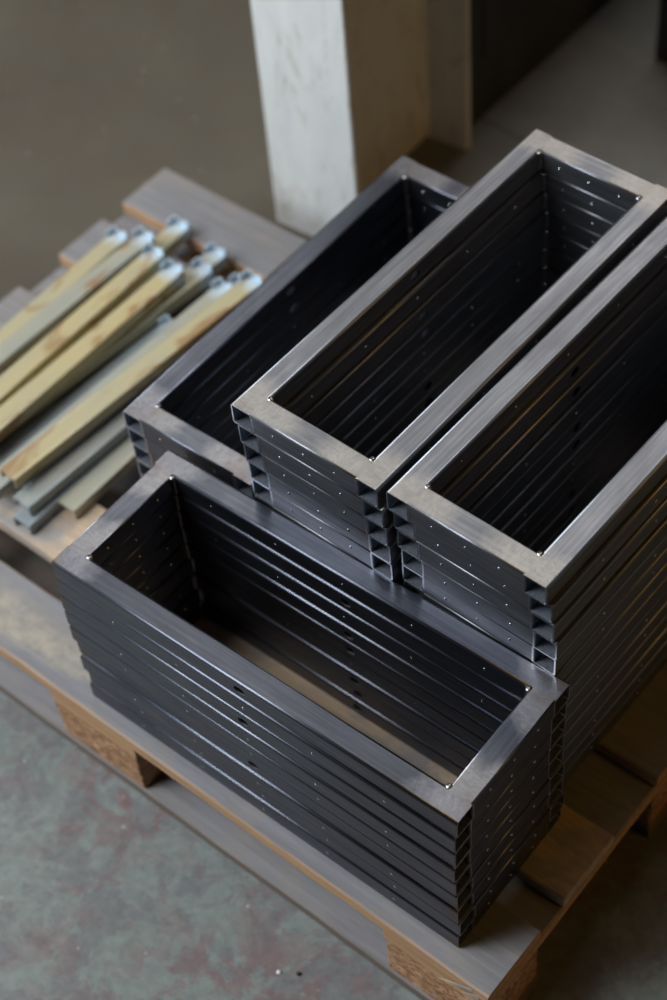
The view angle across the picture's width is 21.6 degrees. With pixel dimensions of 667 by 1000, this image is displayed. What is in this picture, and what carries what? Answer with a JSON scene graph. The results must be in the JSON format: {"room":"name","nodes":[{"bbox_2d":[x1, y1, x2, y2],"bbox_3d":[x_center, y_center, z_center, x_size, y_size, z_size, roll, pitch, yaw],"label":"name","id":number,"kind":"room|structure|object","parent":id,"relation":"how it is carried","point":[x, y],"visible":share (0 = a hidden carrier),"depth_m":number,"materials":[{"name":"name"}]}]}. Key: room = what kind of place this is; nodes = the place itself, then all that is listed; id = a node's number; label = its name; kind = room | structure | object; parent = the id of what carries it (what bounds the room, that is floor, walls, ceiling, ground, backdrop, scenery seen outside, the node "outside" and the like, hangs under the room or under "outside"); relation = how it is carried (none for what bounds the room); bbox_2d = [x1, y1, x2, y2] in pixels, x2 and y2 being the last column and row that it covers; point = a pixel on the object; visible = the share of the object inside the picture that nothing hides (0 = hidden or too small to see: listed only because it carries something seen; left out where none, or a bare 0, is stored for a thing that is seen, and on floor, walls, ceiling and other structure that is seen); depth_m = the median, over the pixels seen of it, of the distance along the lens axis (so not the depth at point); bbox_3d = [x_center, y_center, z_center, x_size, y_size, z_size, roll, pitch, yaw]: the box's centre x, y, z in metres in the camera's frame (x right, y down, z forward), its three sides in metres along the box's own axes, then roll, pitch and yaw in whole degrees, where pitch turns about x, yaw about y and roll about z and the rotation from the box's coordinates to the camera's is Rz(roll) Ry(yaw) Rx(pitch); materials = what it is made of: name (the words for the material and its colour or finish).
{"room":"metal workshop","nodes":[
{"label":"metal workshop","id":0,"kind":"room"},
{"bbox_2d":[0,0,666,999],"bbox_3d":[0.074,0.029,2.464,11.000,0.001,11.000,31,60,26],"label":"floor","id":1,"kind":"structure","parent":0,"point":[105,894],"depth_m":2.80,"materials":[{"name":"paint"}]},
{"bbox_2d":[0,168,666,999],"bbox_3d":[-0.047,0.052,2.363,1.201,0.144,0.807,31,60,26],"label":"wooden pallet","id":2,"kind":"object","parent":1,"relation":"on","point":[621,785],"visible":0.28,"depth_m":2.09,"materials":[{"name":"brown wood"}]},
{"bbox_2d":[0,225,128,342],"bbox_3d":[-0.461,-0.247,2.527,0.031,0.029,0.468,29,59,25],"label":"bar","id":3,"kind":"object","parent":2,"relation":"on","point":[114,239],"visible":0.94,"depth_m":2.58,"materials":[{"name":"beige metal"}]},
{"bbox_2d":[13,435,128,534],"bbox_3d":[-0.267,-0.115,2.412,0.031,0.018,0.466,30,59,25],"label":"bar","id":4,"kind":"object","parent":2,"relation":"on","point":[34,522],"visible":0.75,"depth_m":2.31,"materials":[{"name":"grey metal"}]},
{"bbox_2d":[13,368,168,515],"bbox_3d":[-0.255,-0.138,2.397,0.031,0.029,0.468,33,61,27],"label":"bar","id":5,"kind":"object","parent":4,"relation":"on","point":[113,430],"visible":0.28,"depth_m":2.33,"materials":[{"name":"grey metal"}]},
{"bbox_2d":[0,269,262,487],"bbox_3d":[-0.269,-0.172,2.392,0.031,0.029,0.468,34,61,28],"label":"bar","id":6,"kind":"object","parent":5,"relation":"on","point":[107,400],"visible":0.98,"depth_m":2.38,"materials":[{"name":"beige metal"}]},
{"bbox_2d":[0,314,172,464],"bbox_3d":[-0.389,-0.111,2.412,0.032,0.029,0.468,34,62,28],"label":"bar","id":7,"kind":"object","parent":2,"relation":"on","point":[20,439],"visible":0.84,"depth_m":2.43,"materials":[{"name":"grey metal"}]},
{"bbox_2d":[0,215,190,375],"bbox_3d":[-0.372,-0.264,2.533,0.031,0.029,0.468,30,59,25],"label":"bar","id":8,"kind":"object","parent":2,"relation":"on","point":[177,232],"visible":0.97,"depth_m":2.63,"materials":[{"name":"beige metal"}]},
{"bbox_2d":[0,226,155,373],"bbox_3d":[-0.427,-0.246,2.499,0.031,0.029,0.468,32,60,26],"label":"bar","id":9,"kind":"object","parent":8,"relation":"on","point":[16,345],"visible":0.92,"depth_m":2.52,"materials":[{"name":"beige metal"}]},
{"bbox_2d":[57,436,136,519],"bbox_3d":[-0.208,-0.139,2.419,0.031,0.029,0.468,30,60,25],"label":"bar","id":10,"kind":"object","parent":2,"relation":"on","point":[116,464],"visible":0.18,"depth_m":2.34,"materials":[{"name":"beige metal"}]},
{"bbox_2d":[0,242,227,446],"bbox_3d":[-0.324,-0.224,2.497,0.031,0.029,0.468,33,61,27],"label":"bar","id":11,"kind":"object","parent":2,"relation":"on","point":[215,256],"visible":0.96,"depth_m":2.58,"materials":[{"name":"silver metal"}]},
{"bbox_2d":[4,257,213,437],"bbox_3d":[-0.347,-0.200,2.454,0.031,0.029,0.468,35,62,28],"label":"bar","id":12,"kind":"object","parent":11,"relation":"on","point":[200,275],"visible":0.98,"depth_m":2.50,"materials":[{"name":"beige metal"}]},
{"bbox_2d":[0,242,164,406],"bbox_3d":[-0.401,-0.211,2.443,0.031,0.029,0.468,30,59,25],"label":"bar","id":13,"kind":"object","parent":12,"relation":"on","point":[115,292],"visible":0.94,"depth_m":2.47,"materials":[{"name":"beige metal"}]},
{"bbox_2d":[0,258,184,440],"bbox_3d":[-0.373,-0.185,2.420,0.031,0.029,0.468,31,60,26],"label":"bar","id":14,"kind":"object","parent":12,"relation":"on","point":[13,412],"visible":1,"depth_m":2.44,"materials":[{"name":"beige metal"}]},
{"bbox_2d":[20,272,239,488],"bbox_3d":[-0.278,-0.168,2.448,0.032,0.029,0.468,30,60,26],"label":"bar","id":15,"kind":"object","parent":2,"relation":"on","point":[234,278],"visible":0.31,"depth_m":2.38,"materials":[{"name":"grey metal"}]},
{"bbox_2d":[0,277,232,498],"bbox_3d":[-0.305,-0.161,2.419,0.031,0.029,0.468,32,60,26],"label":"bar","id":16,"kind":"object","parent":15,"relation":"on","point":[218,286],"visible":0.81,"depth_m":2.45,"materials":[{"name":"grey metal"}]},
{"bbox_2d":[90,602,561,947],"bbox_3d":[-0.018,0.291,2.057,0.551,0.030,0.201,30,60,25],"label":"steel frame","id":17,"kind":"object","parent":2,"relation":"on","point":[203,609],"visible":0.42,"depth_m":2.04,"materials":[{"name":"metal"}]},
{"bbox_2d":[89,588,564,935],"bbox_3d":[-0.018,0.273,2.033,0.551,0.030,0.201,30,60,26],"label":"steel frame","id":18,"kind":"object","parent":17,"relation":"on","point":[197,596],"visible":0.38,"depth_m":2.01,"materials":[{"name":"metal"}]},
{"bbox_2d":[80,571,563,923],"bbox_3d":[-0.023,0.254,2.009,0.551,0.030,0.201,30,60,25],"label":"steel frame","id":19,"kind":"object","parent":18,"relation":"on","point":[195,580],"visible":0.34,"depth_m":1.99,"materials":[{"name":"metal"}]},
{"bbox_2d":[77,557,564,908],"bbox_3d":[-0.024,0.233,1.987,0.551,0.030,0.201,30,60,26],"label":"steel frame","id":20,"kind":"object","parent":19,"relation":"on","point":[188,566],"visible":0.38,"depth_m":1.97,"materials":[{"name":"metal"}]},
{"bbox_2d":[70,542,563,895],"bbox_3d":[-0.028,0.215,1.963,0.551,0.030,0.201,30,59,25],"label":"steel frame","id":21,"kind":"object","parent":20,"relation":"on","point":[186,550],"visible":0.38,"depth_m":1.95,"materials":[{"name":"metal"}]},
{"bbox_2d":[65,526,563,882],"bbox_3d":[-0.031,0.196,1.940,0.551,0.030,0.201,30,60,25],"label":"steel frame","id":22,"kind":"object","parent":21,"relation":"on","point":[181,535],"visible":0.38,"depth_m":1.92,"materials":[{"name":"metal"}]},
{"bbox_2d":[60,510,565,867],"bbox_3d":[-0.032,0.175,1.917,0.551,0.030,0.201,30,59,25],"label":"steel frame","id":23,"kind":"object","parent":22,"relation":"on","point":[180,518],"visible":0.41,"depth_m":1.90,"materials":[{"name":"metal"}]},
{"bbox_2d":[55,493,566,852],"bbox_3d":[-0.034,0.156,1.894,0.551,0.030,0.201,30,59,25],"label":"steel frame","id":24,"kind":"object","parent":23,"relation":"on","point":[177,502],"visible":0.41,"depth_m":1.88,"materials":[{"name":"metal"}]},
{"bbox_2d":[51,450,569,837],"bbox_3d":[-0.034,0.137,1.871,0.551,0.030,0.201,30,59,25],"label":"steel frame","id":25,"kind":"object","parent":24,"relation":"on","point":[451,807],"visible":1,"depth_m":1.85,"materials":[{"name":"metal"}]},
{"bbox_2d":[563,652,666,784],"bbox_3d":[0.345,0.123,2.160,0.201,0.030,0.551,32,60,26],"label":"steel frame","id":26,"kind":"object","parent":2,"relation":"on","point":[663,661],"visible":0.05,"depth_m":2.05,"materials":[{"name":"metal"}]},
{"bbox_2d":[564,641,666,772],"bbox_3d":[0.343,0.105,2.136,0.201,0.030,0.551,32,60,26],"label":"steel frame","id":27,"kind":"object","parent":26,"relation":"on","point":[661,652],"visible":0.05,"depth_m":2.03,"materials":[{"name":"metal"}]},
{"bbox_2d":[563,628,666,761],"bbox_3d":[0.342,0.086,2.112,0.201,0.030,0.551,32,60,26],"label":"steel frame","id":28,"kind":"object","parent":27,"relation":"on","point":[618,690],"visible":0.06,"depth_m":2.00,"materials":[{"name":"metal"}]},
{"bbox_2d":[539,414,666,746],"bbox_3d":[0.338,0.066,2.090,0.201,0.030,0.551,32,60,26],"label":"steel frame","id":29,"kind":"object","parent":28,"relation":"on","point":[662,626],"visible":0.02,"depth_m":2.00,"materials":[{"name":"metal"}]},
{"bbox_2d":[528,400,666,733],"bbox_3d":[0.337,0.047,2.066,0.201,0.030,0.551,32,60,26],"label":"steel frame","id":30,"kind":"object","parent":29,"relation":"on","point":[601,476],"visible":0.15,"depth_m":2.08,"materials":[{"name":"metal"}]},
{"bbox_2d":[520,387,666,717],"bbox_3d":[0.335,0.029,2.042,0.201,0.030,0.551,32,60,26],"label":"steel frame","id":31,"kind":"object","parent":30,"relation":"on","point":[661,398],"visible":0.12,"depth_m":2.06,"materials":[{"name":"metal"}]},
{"bbox_2d":[511,372,666,704],"bbox_3d":[0.333,0.010,2.018,0.201,0.030,0.551,32,60,26],"label":"steel frame","id":32,"kind":"object","parent":31,"relation":"on","point":[633,414],"visible":0.09,"depth_m":2.02,"materials":[{"name":"metal"}]},
{"bbox_2d":[500,356,666,687],"bbox_3d":[0.331,-0.009,1.995,0.201,0.030,0.551,32,60,26],"label":"steel frame","id":33,"kind":"object","parent":32,"relation":"on","point":[566,469],"visible":0.11,"depth_m":1.99,"materials":[{"name":"metal"}]},
{"bbox_2d":[403,341,666,679],"bbox_3d":[0.329,-0.028,1.971,0.201,0.030,0.551,32,60,26],"label":"steel frame","id":34,"kind":"object","parent":33,"relation":"on","point":[533,487],"visible":0.26,"depth_m":1.95,"materials":[{"name":"metal"}]},
{"bbox_2d":[402,327,666,674],"bbox_3d":[0.327,-0.047,1.947,0.201,0.030,0.551,32,60,26],"label":"steel frame","id":35,"kind":"object","parent":34,"relation":"on","point":[421,584],"visible":0.27,"depth_m":1.86,"materials":[{"name":"metal"}]},
{"bbox_2d":[401,306,666,660],"bbox_3d":[0.324,-0.065,1.923,0.201,0.030,0.551,32,60,26],"label":"steel frame","id":36,"kind":"object","parent":35,"relation":"on","point":[553,650],"visible":0.26,"depth_m":1.84,"materials":[{"name":"metal"}]},
{"bbox_2d":[397,286,666,641],"bbox_3d":[0.320,-0.084,1.900,0.201,0.030,0.551,32,60,26],"label":"steel frame","id":37,"kind":"object","parent":36,"relation":"on","point":[551,632],"visible":0.36,"depth_m":1.82,"materials":[{"name":"metal"}]},
{"bbox_2d":[393,264,666,623],"bbox_3d":[0.315,-0.104,1.878,0.201,0.030,0.551,32,60,26],"label":"steel frame","id":38,"kind":"object","parent":37,"relation":"on","point":[509,433],"visible":0.38,"depth_m":1.81,"materials":[{"name":"metal"}]},
{"bbox_2d":[386,216,666,605],"bbox_3d":[0.306,-0.124,1.855,0.201,0.030,0.551,32,60,26],"label":"steel frame","id":39,"kind":"object","parent":38,"relation":"on","point":[415,498],"visible":1,"depth_m":1.77,"materials":[{"name":"metal"}]},
{"bbox_3d":[0.181,0.029,2.249,0.201,0.030,0.551,31,60,26],"label":"steel frame","id":40,"kind":"object","parent":2,"relation":"on","visible":0},
{"bbox_3d":[0.178,0.011,2.226,0.201,0.030,0.551,31,60,26],"label":"steel frame","id":41,"kind":"object","parent":40,"relation":"on","visible":0},
{"bbox_3d":[0.176,-0.009,2.203,0.201,0.030,0.551,31,60,26],"label":"steel frame","id":42,"kind":"object","parent":41,"relation":"on","visible":0},
{"bbox_3d":[0.173,-0.027,2.179,0.201,0.030,0.551,31,60,26],"label":"steel frame","id":43,"kind":"object","parent":42,"relation":"on","visible":0},
{"bbox_3d":[0.172,-0.046,2.155,0.201,0.030,0.551,31,60,26],"label":"steel frame","id":44,"kind":"object","parent":43,"relation":"on","visible":0},
{"bbox_3d":[0.169,-0.066,2.132,0.201,0.030,0.551,31,60,26],"label":"steel frame","id":45,"kind":"object","parent":44,"relation":"on","visible":0},
{"bbox_2d":[365,282,551,457],"bbox_3d":[0.168,-0.084,2.108,0.201,0.030,0.551,31,60,26],"label":"steel frame","id":46,"kind":"object","parent":45,"relation":"on","point":[536,293],"visible":0.1,"depth_m":2.16,"materials":[{"name":"metal"}]},
{"bbox_2d":[353,264,563,454],"bbox_3d":[0.166,-0.102,2.084,0.201,0.030,0.551,31,60,26],"label":"steel frame","id":47,"kind":"object","parent":46,"relation":"on","point":[544,273],"visible":0.2,"depth_m":2.14,"materials":[{"name":"metal"}]},
{"bbox_2d":[254,247,575,585],"bbox_3d":[0.163,-0.122,2.061,0.201,0.030,0.551,31,60,26],"label":"steel frame","id":48,"kind":"object","parent":47,"relation":"on","point":[546,255],"visible":0.21,"depth_m":2.11,"materials":[{"name":"metal"}]},
{"bbox_2d":[252,229,587,579],"bbox_3d":[0.161,-0.141,2.037,0.201,0.030,0.551,31,60,26],"label":"steel frame","id":49,"kind":"object","parent":48,"relation":"on","point":[567,247],"visible":0.3,"depth_m":2.04,"materials":[{"name":"metal"}]},
{"bbox_2d":[248,210,600,563],"bbox_3d":[0.159,-0.159,2.013,0.201,0.030,0.551,31,60,26],"label":"steel frame","id":50,"kind":"object","parent":49,"relation":"on","point":[546,219],"visible":0.33,"depth_m":2.02,"materials":[{"name":"metal"}]},
{"bbox_2d":[243,191,613,546],"bbox_3d":[0.155,-0.178,1.990,0.201,0.030,0.551,31,60,26],"label":"steel frame","id":51,"kind":"object","parent":50,"relation":"on","point":[544,201],"visible":0.34,"depth_m":2.00,"materials":[{"name":"metal"}]},
{"bbox_2d":[238,170,626,527],"bbox_3d":[0.150,-0.198,1.967,0.201,0.030,0.551,31,60,26],"label":"steel frame","id":52,"kind":"object","parent":51,"relation":"on","point":[539,181],"visible":0.31,"depth_m":1.97,"materials":[{"name":"metal"}]},
{"bbox_2d":[231,129,666,507],"bbox_3d":[0.144,-0.218,1.945,0.201,0.030,0.551,31,60,26],"label":"steel frame","id":53,"kind":"object","parent":52,"relation":"on","point":[259,410],"visible":1,"depth_m":1.92,"materials":[{"name":"metal"}]},
{"bbox_3d":[0.019,-0.077,2.349,0.201,0.030,0.551,30,59,25],"label":"steel frame","id":54,"kind":"object","parent":2,"relation":"on","visible":0},
{"bbox_3d":[0.017,-0.096,2.325,0.201,0.030,0.551,30,59,25],"label":"steel frame","id":55,"kind":"object","parent":54,"relation":"on","visible":0},
{"bbox_2d":[233,441,244,454],"bbox_3d":[0.014,-0.116,2.302,0.201,0.030,0.551,30,59,25],"label":"steel frame","id":56,"kind":"object","parent":55,"relation":"on","point":[239,447],"visible":0.02,"depth_m":2.27,"materials":[{"name":"metal"}]},
{"bbox_2d":[221,426,239,448],"bbox_3d":[0.013,-0.134,2.278,0.201,0.030,0.551,30,59,25],"label":"steel frame","id":57,"kind":"object","parent":56,"relation":"on","point":[232,439],"visible":0.02,"depth_m":2.24,"materials":[{"name":"metal"}]},
{"bbox_2d":[141,414,237,476],"bbox_3d":[0.011,-0.153,2.254,0.201,0.030,0.551,30,59,25],"label":"steel frame","id":58,"kind":"object","parent":57,"relation":"on","point":[228,425],"visible":0.02,"depth_m":2.21,"materials":[{"name":"metal"}]},
{"bbox_2d":[137,227,420,475],"bbox_3d":[0.008,-0.171,2.231,0.201,0.030,0.551,30,59,25],"label":"steel frame","id":59,"kind":"object","parent":58,"relation":"on","point":[223,411],"visible":0.12,"depth_m":2.27,"materials":[{"name":"metal"}]},
{"bbox_2d":[133,210,432,467],"bbox_3d":[0.005,-0.190,2.207,0.201,0.030,0.551,30,59,25],"label":"steel frame","id":60,"kind":"object","parent":59,"relation":"on","point":[408,218],"visible":0.23,"depth_m":2.24,"materials":[{"name":"metal"}]},
{"bbox_2d":[127,193,444,458],"bbox_3d":[0.003,-0.209,2.183,0.201,0.030,0.551,30,59,25],"label":"steel frame","id":61,"kind":"object","parent":60,"relation":"on","point":[406,202],"visible":0.22,"depth_m":2.21,"materials":[{"name":"metal"}]},
{"bbox_2d":[123,156,469,498],"bbox_3d":[0.000,-0.227,2.159,0.201,0.030,0.551,30,59,25],"label":"steel frame","id":62,"kind":"object","parent":61,"relation":"on","point":[149,415],"visible":0.69,"depth_m":2.15,"materials":[{"name":"metal"}]},
{"bbox_2d":[250,0,470,236],"bbox_3d":[-0.028,-1.431,1.780,0.170,2.900,0.320,28,59,24],"label":"steel column","id":63,"kind":"structure","parent":1,"relation":"on","point":[350,88],"depth_m":2.73,"materials":[{"name":"white paint"}]},
{"bbox_2d":[470,0,610,125],"bbox_3d":[0.701,-1.270,3.258,0.107,0.300,1.650,31,60,26],"label":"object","id":64,"kind":"object","parent":1,"relation":"on","point":[509,39],"visible":0.5,"depth_m":2.97,"materials":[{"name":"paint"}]},
{"bbox_2d":[655,0,666,62],"bbox_3d":[0.885,-1.132,2.682,0.505,1.000,0.515,31,60,26],"label":"base cabinet","id":65,"kind":"object","parent":1,"relation":"on","point":[661,42],"visible":1,"depth_m":3.02,"materials":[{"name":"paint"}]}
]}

